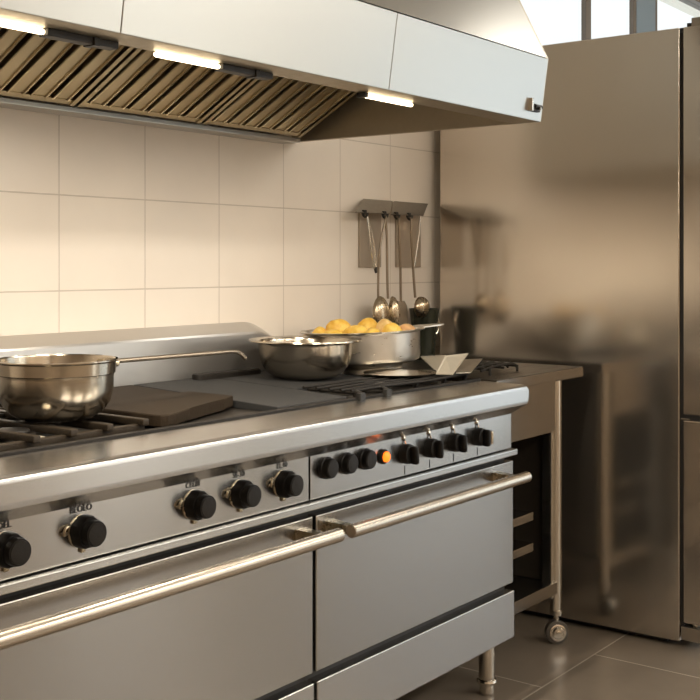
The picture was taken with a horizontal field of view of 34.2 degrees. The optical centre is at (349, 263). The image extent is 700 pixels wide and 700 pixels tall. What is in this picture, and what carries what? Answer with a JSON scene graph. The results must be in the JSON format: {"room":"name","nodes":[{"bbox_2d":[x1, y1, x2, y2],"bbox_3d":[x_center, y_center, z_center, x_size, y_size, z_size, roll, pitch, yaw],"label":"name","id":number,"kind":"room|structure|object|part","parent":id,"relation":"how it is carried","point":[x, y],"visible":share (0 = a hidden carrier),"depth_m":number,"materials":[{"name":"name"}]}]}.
{"room":"commercial kitchen","nodes":[
{"label":"commercial kitchen","id":0,"kind":"room"},
{"bbox_2d":[0,95,439,354],"bbox_3d":[-0.137,-0.200,3.996,0.150,3.000,9.400,0,0,37],"label":"wall","id":1,"kind":"structure","parent":0,"point":[105,225],"depth_m":3.42,"materials":[{"name":"beige tile"}]},
{"bbox_2d":[0,0,547,143],"bbox_3d":[-0.526,-0.895,2.575,0.947,1.010,2.370,0,0,37],"label":"range hood","id":2,"kind":"object","parent":1,"relation":"attached to","point":[304,70],"visible":1,"depth_m":2.81,"materials":[{"name":"metal"}]},
{"bbox_3d":[-0.633,-0.494,1.679,0.029,0.179,0.788,0,0,37],"label":"fascia panel","id":3,"kind":"part","parent":2,"relation":"part of","materials":[{"name":"metal"}]},
{"bbox_3d":[-0.148,-0.494,2.318,0.029,0.179,0.815,0,0,37],"label":"fascia panel","id":4,"kind":"part","parent":2,"relation":"part of","materials":[{"name":"metal"}]},
{"bbox_3d":[0.183,-0.903,3.513,0.942,0.994,0.012,0,0,37],"label":"panel","id":5,"kind":"part","parent":2,"relation":"part of","materials":[{"name":"metal"}]},
{"bbox_3d":[0.325,-0.494,2.942,0.029,0.179,0.748,0,0,37],"label":"fascia panel","id":6,"kind":"part","parent":2,"relation":"part of","materials":[{"name":"metal"}]},
{"bbox_3d":[0.517,-0.446,3.187,0.044,0.036,0.017,0,0,-33],"label":"catch lever","id":7,"kind":"part","parent":2,"relation":"part of","materials":[{"name":"metal"}]},
{"bbox_2d":[355,199,392,266],"bbox_3d":[0.091,-0.112,4.095,0.092,0.247,0.322,0,0,37],"label":"utensil rack","id":8,"kind":"object","parent":1,"relation":"attached to","point":[373,209],"visible":0.99,"depth_m":4.11,"materials":[{"name":"metal"}]},
{"bbox_3d":[0.072,-0.094,4.138,0.010,0.212,0.130,0,0,37],"label":"plate","id":9,"kind":"part","parent":8,"relation":"part of","materials":[{"name":"silver metal"}]},
{"bbox_2d":[366,217,376,272],"bbox_3d":[0.075,-0.070,4.018,0.015,0.206,0.068,0,0,37],"label":"tongs","id":10,"kind":"object","parent":8,"relation":"hanging from","point":[367,218],"visible":1,"depth_m":4.01,"materials":[{"name":"metal"}]},
{"bbox_2d":[372,215,389,322],"bbox_3d":[0.117,0.038,4.054,0.034,0.425,0.088,0,0,37],"label":"ladle","id":11,"kind":"object","parent":8,"relation":"hanging from","point":[380,307],"visible":0.8,"depth_m":4.04,"materials":[{"name":"metal"}]},
{"bbox_2d":[372,296,389,322],"bbox_3d":[0.118,0.182,4.054,0.031,0.136,0.088,0,0,37],"label":"bowl","id":12,"kind":"object","parent":11,"relation":"on","point":[380,307],"depth_m":4.03,"materials":[{"name":"metal"}]},
{"bbox_3d":[0.117,-0.025,4.069,0.012,0.300,0.055,0,0,44],"label":"handle","id":13,"kind":"part","parent":11,"relation":"part of","materials":[{"name":"metal"}]},
{"bbox_2d":[384,219,399,325],"bbox_3d":[0.154,0.036,4.099,0.056,0.424,0.041,0,0,-24],"label":"serving spoon","id":14,"kind":"object","parent":8,"relation":"hanging from","point":[394,309],"visible":0.91,"depth_m":4.09,"materials":[{"name":"metal"}]},
{"bbox_3d":[0.132,-0.026,4.104,0.020,0.302,0.011,0,0,-2],"label":"handle","id":15,"kind":"part","parent":14,"relation":"part of","materials":[{"name":"metal"}]},
{"bbox_2d":[389,296,399,325],"bbox_3d":[0.165,0.182,4.098,0.031,0.132,0.048,0,0,37],"label":"ladle bowl","id":16,"kind":"object","parent":14,"relation":"on","point":[394,309],"depth_m":4.09,"materials":[{"name":"metal"}]},
{"bbox_2d":[391,201,427,266],"bbox_3d":[0.229,-0.112,4.277,0.092,0.247,0.348,0,0,37],"label":"utensil rack","id":17,"kind":"object","parent":1,"relation":"attached to","point":[404,211],"visible":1,"depth_m":4.31,"materials":[{"name":"metal"}]},
{"bbox_2d":[397,217,407,325],"bbox_3d":[0.186,0.036,4.161,0.016,0.418,0.079,0,0,37],"label":"turner","id":18,"kind":"object","parent":17,"relation":"hanging from","point":[403,307],"visible":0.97,"depth_m":4.16,"materials":[{"name":"metal"}]},
{"bbox_3d":[0.182,-0.017,4.157,0.011,0.314,0.032,0,0,24],"label":"handle","id":19,"kind":"part","parent":18,"relation":"part of","materials":[{"name":"metal"}]},
{"bbox_3d":[0.187,0.190,4.160,0.012,0.110,0.079,0,0,37],"label":"blade","id":20,"kind":"part","parent":18,"relation":"part of","materials":[{"name":"metal"}]},
{"bbox_3d":[0.221,-0.094,4.335,0.010,0.212,0.163,0,0,37],"label":"plate","id":21,"kind":"part","parent":17,"relation":"part of","materials":[{"name":"silver metal"}]},
{"bbox_2d":[414,216,420,266],"bbox_3d":[0.250,-0.084,4.252,0.008,0.189,0.043,0,0,44],"label":"skewer","id":22,"kind":"object","parent":17,"relation":"hanging from","point":[419,216],"visible":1,"depth_m":4.25,"materials":[{"name":"metal"}]},
{"bbox_2d":[410,217,429,317],"bbox_3d":[0.263,0.013,4.217,0.082,0.373,0.055,0,0,-23],"label":"ladle","id":23,"kind":"object","parent":17,"relation":"hanging from","point":[421,306],"visible":1,"depth_m":4.21,"materials":[{"name":"metal"}]},
{"bbox_3d":[0.234,-0.024,4.223,0.011,0.299,0.036,0,0,37],"label":"handle","id":24,"kind":"part","parent":23,"relation":"part of","materials":[{"name":"metal"}]},
{"bbox_2d":[414,296,429,317],"bbox_3d":[0.274,0.160,4.214,0.031,0.080,0.084,0,0,37],"label":"bowl","id":25,"kind":"object","parent":23,"relation":"on","point":[421,306],"depth_m":4.20,"materials":[{"name":"metal"}]},
{"bbox_2d":[581,0,699,39],"bbox_3d":[1.561,-1.235,6.191,0.080,0.770,3.450,0,0,37],"label":"window","id":26,"kind":"structure","parent":1,"relation":"in","point":[642,13],"depth_m":6.16,"materials":[{"name":"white glass"}]},
{"bbox_3d":[1.613,-1.235,6.252,0.026,0.670,0.330,0,0,37],"label":"post frame","id":27,"kind":"part","parent":26,"relation":"part of","materials":[{"name":"brown metal"}]},
{"bbox_3d":[1.616,-1.235,6.256,0.030,0.670,0.260,0,0,37],"label":"post","id":28,"kind":"part","parent":26,"relation":"part of","materials":[{"name":"blue"}]},
{"bbox_3d":[1.561,-1.235,6.191,0.080,0.770,3.450,0,0,37],"label":"frame","id":29,"kind":"part","parent":26,"relation":"part of","materials":[{"name":"brown metal"}]},
{"bbox_2d":[396,611,699,699],"bbox_3d":[2.073,1.350,2.318,5.700,0.100,9.400,0,0,37],"label":"floor","id":30,"kind":"structure","parent":0,"point":[593,662],"depth_m":3.65,"materials":[{"name":"beige tile"}]},
{"bbox_2d":[0,322,531,699],"bbox_3d":[-0.363,0.742,2.873,0.840,1.117,2.107,0,0,37],"label":"range","id":31,"kind":"object","parent":30,"relation":"on","point":[263,536],"depth_m":2.62,"materials":[{"name":"silver metal"}]},
{"bbox_2d":[0,521,11,528],"bbox_3d":[-0.609,0.460,2.007,0.001,0.012,0.029,0,0,37],"label":"print","id":32,"kind":"object","parent":31,"relation":"on","point":[3,524],"depth_m":2.01,"materials":[{"name":"black paint"}]},
{"bbox_3d":[-0.597,0.502,2.000,0.024,0.062,0.063,0,0,37],"label":"control knob","id":33,"kind":"part","parent":31,"relation":"part of","materials":[{"name":"black plastic"}]},
{"bbox_3d":[-0.701,0.359,2.352,0.130,0.018,0.130,0,0,37],"label":"burner","id":34,"kind":"part","parent":31,"relation":"part of","materials":[{"name":"metal"}]},
{"bbox_3d":[-0.574,0.503,1.982,0.002,0.042,0.042,0,0,37],"label":"knob","id":35,"kind":"part","parent":31,"relation":"part of","materials":[{"name":"black plastic"}]},
{"bbox_2d":[63,514,85,552],"bbox_3d":[-0.509,0.507,2.137,0.008,0.071,0.081,0,0,34],"label":"washer","id":36,"kind":"object","parent":31,"relation":"in","point":[71,522],"depth_m":2.12,"materials":[{"name":"silver metal"}]},
{"bbox_2d":[70,504,91,513],"bbox_3d":[-0.506,0.460,2.143,0.001,0.012,0.051,0,0,37],"label":"print","id":37,"kind":"object","parent":31,"relation":"on","point":[74,508],"depth_m":2.14,"materials":[{"name":"black paint"}]},
{"bbox_3d":[-0.494,0.502,2.136,0.024,0.062,0.063,0,0,37],"label":"control knob","id":38,"kind":"part","parent":31,"relation":"part of","materials":[{"name":"black plastic"}]},
{"bbox_3d":[-0.470,0.503,2.118,0.002,0.042,0.042,0,0,37],"label":"knob","id":39,"kind":"part","parent":31,"relation":"part of","materials":[{"name":"black plastic"}]},
{"bbox_2d":[0,350,246,422],"bbox_3d":[-0.493,0.271,2.658,0.265,0.130,0.744,0,0,37],"label":"saucepan","id":40,"kind":"object","parent":31,"relation":"on","point":[45,388],"visible":1,"depth_m":2.37,"materials":[{"name":"metal"}]},
{"bbox_2d":[0,354,117,422],"bbox_3d":[-0.638,0.271,2.468,0.265,0.130,0.265,0,0,37],"label":"bowl","id":41,"kind":"object","parent":40,"relation":"attached to","point":[45,388],"depth_m":2.37,"materials":[{"name":"metal"}]},
{"bbox_2d":[97,358,119,366],"bbox_3d":[-0.548,0.223,2.579,0.026,0.020,0.046,0,0,37],"label":"socket","id":42,"kind":"object","parent":40,"relation":"attached to","point":[98,359],"depth_m":2.57,"materials":[{"name":"silver metal"}]},
{"bbox_3d":[-0.415,0.233,2.762,0.013,0.034,0.483,0,0,37],"label":"handle","id":43,"kind":"part","parent":40,"relation":"part of","materials":[{"name":"metal"}]},
{"bbox_3d":[-0.426,0.495,2.269,0.022,0.126,1.059,0,0,37],"label":"control panel","id":44,"kind":"part","parent":31,"relation":"part of","materials":[{"name":"metal"}]},
{"bbox_3d":[-0.419,0.781,2.273,0.028,0.371,1.062,0,0,37],"label":"oven door","id":45,"kind":"part","parent":31,"relation":"part of","materials":[{"name":"metal"}]},
{"bbox_3d":[-0.340,0.631,2.234,0.033,0.033,1.048,0,0,37],"label":"handle","id":46,"kind":"part","parent":31,"relation":"part of","materials":[{"name":"metal"}]},
{"bbox_2d":[178,489,196,523],"bbox_3d":[-0.331,0.507,2.372,0.008,0.071,0.081,0,0,34],"label":"washer","id":47,"kind":"object","parent":31,"relation":"in","point":[186,497],"depth_m":2.35,"materials":[{"name":"silver metal"}]},
{"bbox_2d":[186,480,199,487],"bbox_3d":[-0.328,0.460,2.378,0.001,0.012,0.040,0,0,37],"label":"print","id":48,"kind":"object","parent":31,"relation":"on","point":[189,483],"depth_m":2.38,"materials":[{"name":"black"}]},
{"bbox_3d":[-0.316,0.502,2.371,0.024,0.062,0.063,0,0,37],"label":"control knob","id":49,"kind":"part","parent":31,"relation":"part of","materials":[{"name":"black plastic"}]},
{"bbox_3d":[-0.292,0.503,2.353,0.002,0.042,0.042,0,0,37],"label":"knob","id":50,"kind":"part","parent":31,"relation":"part of","materials":[{"name":"black plastic"}]},
{"bbox_2d":[192,368,260,379],"bbox_3d":[-0.369,0.327,3.380,0.044,0.018,0.262,0,0,37],"label":"press","id":51,"kind":"object","parent":31,"relation":"on","point":[244,371],"visible":1,"depth_m":3.36,"materials":[{"name":"metal"}]},
{"bbox_2d":[226,479,242,511],"bbox_3d":[-0.245,0.507,2.484,0.008,0.071,0.081,0,0,34],"label":"washer","id":52,"kind":"object","parent":31,"relation":"in","point":[233,486],"depth_m":2.47,"materials":[{"name":"silver metal"}]},
{"bbox_2d":[233,471,244,477],"bbox_3d":[-0.242,0.460,2.490,0.001,0.012,0.036,0,0,37],"label":"print","id":53,"kind":"object","parent":31,"relation":"on","point":[236,474],"depth_m":2.49,"materials":[{"name":"black"}]},
{"bbox_3d":[-0.230,0.502,2.484,0.024,0.062,0.063,0,0,37],"label":"control knob","id":54,"kind":"part","parent":31,"relation":"part of","materials":[{"name":"black plastic"}]},
{"bbox_2d":[36,376,454,436],"bbox_3d":[-0.434,0.387,2.885,0.580,0.037,2.030,0,0,37],"label":"cooktop","id":55,"kind":"object","parent":31,"relation":"in","point":[234,411],"depth_m":2.84,"materials":[{"name":"metal"}]},
{"bbox_3d":[-0.207,0.503,2.466,0.002,0.042,0.042,0,0,37],"label":"knob","id":56,"kind":"part","parent":31,"relation":"part of","materials":[{"name":"black plastic"}]},
{"bbox_3d":[-0.122,0.570,2.655,0.038,0.018,2.042,0,0,37],"label":"rail","id":57,"kind":"part","parent":31,"relation":"part of","materials":[{"name":"metal"}]},
{"bbox_3d":[-0.141,0.407,2.656,0.163,0.094,2.030,0,0,37],"label":"rail","id":58,"kind":"part","parent":31,"relation":"part of","materials":[{"name":"metal"}]},
{"bbox_2d":[270,470,285,500],"bbox_3d":[-0.158,0.507,2.599,0.008,0.071,0.081,0,0,34],"label":"washer","id":59,"kind":"object","parent":31,"relation":"in","point":[277,477],"depth_m":2.58,"materials":[{"name":"silver metal"}]},
{"bbox_3d":[-0.143,0.502,2.599,0.024,0.062,0.063,0,0,37],"label":"control knob","id":60,"kind":"part","parent":31,"relation":"part of","materials":[{"name":"black plastic"}]},
{"bbox_3d":[-0.417,1.060,2.272,0.032,0.143,1.062,0,0,37],"label":"drawer panel","id":61,"kind":"part","parent":31,"relation":"part of","materials":[{"name":"metal"}]},
{"bbox_3d":[-0.119,0.503,2.581,0.002,0.042,0.042,0,0,37],"label":"knob","id":62,"kind":"part","parent":31,"relation":"part of","materials":[{"name":"black plastic"}]},
{"bbox_2d":[248,335,362,379],"bbox_3d":[-0.133,0.282,3.405,0.342,0.116,0.342,0,0,37],"label":"mixing bowl","id":63,"kind":"object","parent":31,"relation":"on","point":[301,357],"visible":1,"depth_m":3.30,"materials":[{"name":"metal"}]},
{"bbox_3d":[-0.050,0.489,2.726,0.024,0.054,0.054,0,0,37],"label":"control knob","id":64,"kind":"part","parent":31,"relation":"part of","materials":[{"name":"black plastic"}]},
{"bbox_3d":[-0.040,0.489,2.718,0.003,0.042,0.042,0,0,37],"label":"knob","id":65,"kind":"part","parent":31,"relation":"part of","materials":[{"name":"black plastic"}]},
{"bbox_3d":[-0.003,0.489,2.789,0.024,0.054,0.054,0,0,37],"label":"control knob","id":66,"kind":"part","parent":31,"relation":"part of","materials":[{"name":"black plastic"}]},
{"bbox_3d":[0.007,0.489,2.781,0.003,0.042,0.042,0,0,37],"label":"knob","id":67,"kind":"part","parent":31,"relation":"part of","materials":[{"name":"black plastic"}]},
{"bbox_3d":[0.045,0.489,2.851,0.024,0.054,0.054,0,0,37],"label":"control knob","id":68,"kind":"part","parent":31,"relation":"part of","materials":[{"name":"black plastic"}]},
{"bbox_2d":[300,323,443,375],"bbox_3d":[0.045,0.277,3.688,0.417,0.161,0.406,0,0,27],"label":"pan","id":69,"kind":"object","parent":31,"relation":"on","point":[378,350],"visible":0.58,"depth_m":3.53,"materials":[{"name":"metal"}]},
{"bbox_2d":[312,326,325,332],"bbox_3d":[-0.100,0.234,3.730,0.055,0.058,0.062,0,0,-32],"label":"potato","id":70,"kind":"object","parent":69,"relation":"in","point":[319,329],"visible":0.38,"depth_m":3.71,"materials":[{"name":"yellow food"}]},
{"bbox_2d":[322,329,342,333],"bbox_3d":[-0.057,0.235,3.647,0.083,0.052,0.057,0,0,24],"label":"potato","id":71,"kind":"object","parent":69,"relation":"in","point":[332,331],"visible":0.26,"depth_m":3.63,"materials":[{"name":"yellow food"}]},
{"bbox_2d":[326,319,350,332],"bbox_3d":[-0.037,0.220,3.730,0.079,0.081,0.076,0,0,28],"label":"potato","id":72,"kind":"object","parent":69,"relation":"in","point":[340,324],"visible":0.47,"depth_m":3.71,"materials":[{"name":"yellow food"}]},
{"bbox_2d":[343,325,367,333],"bbox_3d":[0.022,0.227,3.670,0.091,0.062,0.068,0,0,24],"label":"potato","id":73,"kind":"object","parent":69,"relation":"in","point":[354,328],"visible":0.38,"depth_m":3.64,"materials":[{"name":"yellow food"}]},
{"bbox_2d":[358,318,376,327],"bbox_3d":[0.059,0.217,3.752,0.084,0.080,0.064,0,0,-32],"label":"potato","id":74,"kind":"object","parent":69,"relation":"in","point":[367,322],"visible":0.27,"depth_m":3.73,"materials":[{"name":"yellow food"}]},
{"bbox_2d":[366,327,379,332],"bbox_3d":[0.074,0.229,3.616,0.052,0.055,0.051,0,0,-28],"label":"potato","id":75,"kind":"object","parent":69,"relation":"in","point":[371,329],"visible":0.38,"depth_m":3.60,"materials":[{"name":"yellow food"}]},
{"bbox_2d":[376,319,391,331],"bbox_3d":[0.117,0.217,3.713,0.070,0.077,0.068,0,0,41],"label":"potato","id":76,"kind":"object","parent":69,"relation":"in","point":[382,322],"visible":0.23,"depth_m":3.69,"materials":[{"name":"beige food"}]},
{"bbox_2d":[382,323,401,331],"bbox_3d":[0.135,0.221,3.631,0.059,0.067,0.066,0,0,-41],"label":"potato","id":77,"kind":"object","parent":69,"relation":"in","point":[390,327],"visible":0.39,"depth_m":3.61,"materials":[{"name":"yellow food"}]},
{"bbox_2d":[400,324,414,330],"bbox_3d":[0.184,0.223,3.695,0.065,0.060,0.062,0,0,-8],"label":"potato","id":78,"kind":"object","parent":69,"relation":"in","point":[404,327],"visible":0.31,"depth_m":3.67,"materials":[{"name":"food"}]},
{"bbox_3d":[0.250,0.203,3.756,0.106,0.008,0.109,-2,0,37],"label":"lug handle","id":79,"kind":"part","parent":69,"relation":"part of","materials":[{"name":"metal"}]},
{"bbox_3d":[0.055,0.489,2.844,0.003,0.042,0.042,0,0,37],"label":"knob","id":80,"kind":"part","parent":31,"relation":"part of","materials":[{"name":"black plastic"}]},
{"bbox_3d":[0.071,0.359,3.286,0.105,0.018,0.105,0,0,37],"label":"burner","id":81,"kind":"part","parent":31,"relation":"part of","materials":[{"name":"metal"}]},
{"bbox_2d":[363,368,435,376],"bbox_3d":[0.153,0.329,3.485,0.227,0.014,0.227,0,0,37],"label":"steel plate","id":82,"kind":"object","parent":31,"relation":"on","point":[393,372],"visible":0.99,"depth_m":3.43,"materials":[{"name":"silver metal"}]},
{"bbox_3d":[0.154,0.500,2.994,0.024,0.053,0.053,0,0,37],"label":"control knob","id":83,"kind":"part","parent":31,"relation":"part of","materials":[{"name":"black plastic"}]},
{"bbox_3d":[0.189,0.495,3.080,0.022,0.126,0.965,0,0,37],"label":"control panel","id":84,"kind":"part","parent":31,"relation":"part of","materials":[{"name":"metal"}]},
{"bbox_3d":[0.197,0.781,3.084,0.028,0.371,0.952,0,0,37],"label":"oven door","id":85,"kind":"part","parent":31,"relation":"part of","materials":[{"name":"metal"}]},
{"bbox_3d":[0.199,1.060,3.083,0.032,0.143,0.952,0,0,37],"label":"drawer panel","id":86,"kind":"part","parent":31,"relation":"part of","materials":[{"name":"metal"}]},
{"bbox_3d":[0.216,0.359,3.477,0.105,0.018,0.105,0,0,37],"label":"burner","id":87,"kind":"part","parent":31,"relation":"part of","materials":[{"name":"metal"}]},
{"bbox_3d":[0.226,0.500,3.090,0.024,0.053,0.053,0,0,37],"label":"control knob","id":88,"kind":"part","parent":31,"relation":"part of","materials":[{"name":"black plastic"}]},
{"bbox_3d":[0.263,0.631,3.030,0.033,0.033,0.869,0,0,37],"label":"handle","id":89,"kind":"part","parent":31,"relation":"part of","materials":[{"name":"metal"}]},
{"bbox_3d":[0.319,0.309,3.535,0.051,0.050,0.223,0,0,19],"label":"scraper blade","id":90,"kind":"part","parent":31,"relation":"part of","materials":[{"name":"silver metal"}]},
{"bbox_3d":[0.300,0.500,3.187,0.024,0.053,0.053,0,0,37],"label":"control knob","id":91,"kind":"part","parent":31,"relation":"part of","materials":[{"name":"black plastic"}]},
{"bbox_2d":[456,358,482,373],"bbox_3d":[0.368,0.321,3.616,0.066,0.026,0.315,0,0,14],"label":"blade","id":92,"kind":"object","parent":31,"relation":"on","point":[468,365],"visible":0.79,"depth_m":3.59,"materials":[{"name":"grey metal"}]},
{"bbox_3d":[0.379,0.500,3.291,0.024,0.053,0.053,0,0,37],"label":"control knob","id":93,"kind":"part","parent":31,"relation":"part of","materials":[{"name":"black plastic"}]},
{"bbox_2d":[402,355,582,643],"bbox_3d":[0.362,0.806,3.947,0.684,0.988,0.598,0,0,37],"label":"work table","id":94,"kind":"object","parent":30,"relation":"on","point":[536,427],"depth_m":3.89,"materials":[{"name":"metal"}]},
{"bbox_2d":[409,308,439,359],"bbox_3d":[0.281,0.263,4.306,0.116,0.190,0.133,0,0,5],"label":"jug","id":95,"kind":"object","parent":94,"relation":"on","point":[427,335],"visible":0.59,"depth_m":4.26,"materials":[{"name":"grey ceramic"}]},
{"bbox_3d":[0.305,0.332,3.808,0.100,0.040,0.176,0,0,-16],"label":"scraper blade","id":96,"kind":"part","parent":94,"relation":"part of","materials":[{"name":"silver metal"}]},
{"bbox_2d":[473,360,517,375],"bbox_3d":[0.448,0.343,3.766,0.148,0.031,0.263,0,0,37],"label":"trivet","id":97,"kind":"object","parent":94,"relation":"on","point":[483,365],"visible":0.7,"depth_m":3.75,"materials":[{"name":"metal"}]},
{"bbox_3d":[0.306,0.741,3.917,0.590,0.691,0.470,0,0,37],"label":"lining panel","id":98,"kind":"part","parent":94,"relation":"part of","materials":[{"name":"black metal"}]},
{"bbox_2d":[504,575,556,614],"bbox_3d":[0.322,1.107,3.905,0.632,0.042,0.470,0,0,37],"label":"shelf","id":99,"kind":"object","parent":94,"relation":"attached to","point":[529,590],"depth_m":3.83,"materials":[{"name":"metal"}]},
{"bbox_3d":[0.696,0.792,3.903,0.044,0.800,0.076,0,0,37],"label":"leg","id":100,"kind":"part","parent":94,"relation":"part of","materials":[{"name":"metal"}]},
{"bbox_2d":[440,17,699,642],"bbox_3d":[1.003,0.236,4.411,1.065,2.128,0.760,0,0,37],"label":"fridge","id":101,"kind":"object","parent":30,"relation":"on","point":[570,237],"visible":0.69,"depth_m":4.00,"materials":[{"name":"metal"}]},
{"bbox_3d":[1.391,-0.146,4.117,0.092,1.308,0.760,0,0,37],"label":"door","id":102,"kind":"part","parent":101,"relation":"part of","materials":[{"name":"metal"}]},
{"bbox_3d":[1.391,0.870,4.117,0.092,0.684,0.760,0,0,37],"label":"door","id":103,"kind":"part","parent":101,"relation":"part of","materials":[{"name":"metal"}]},
{"label":"outside","id":104,"kind":"structure","parent":0,"visible":0},
{"bbox_2d":[659,0,699,16],"bbox_3d":[3.320,-2.145,9.972,0.070,0.210,8.100,0,0,37],"label":"eave","id":105,"kind":"object","parent":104,"point":[677,4],"depth_m":9.08,"materials":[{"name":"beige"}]}
]}

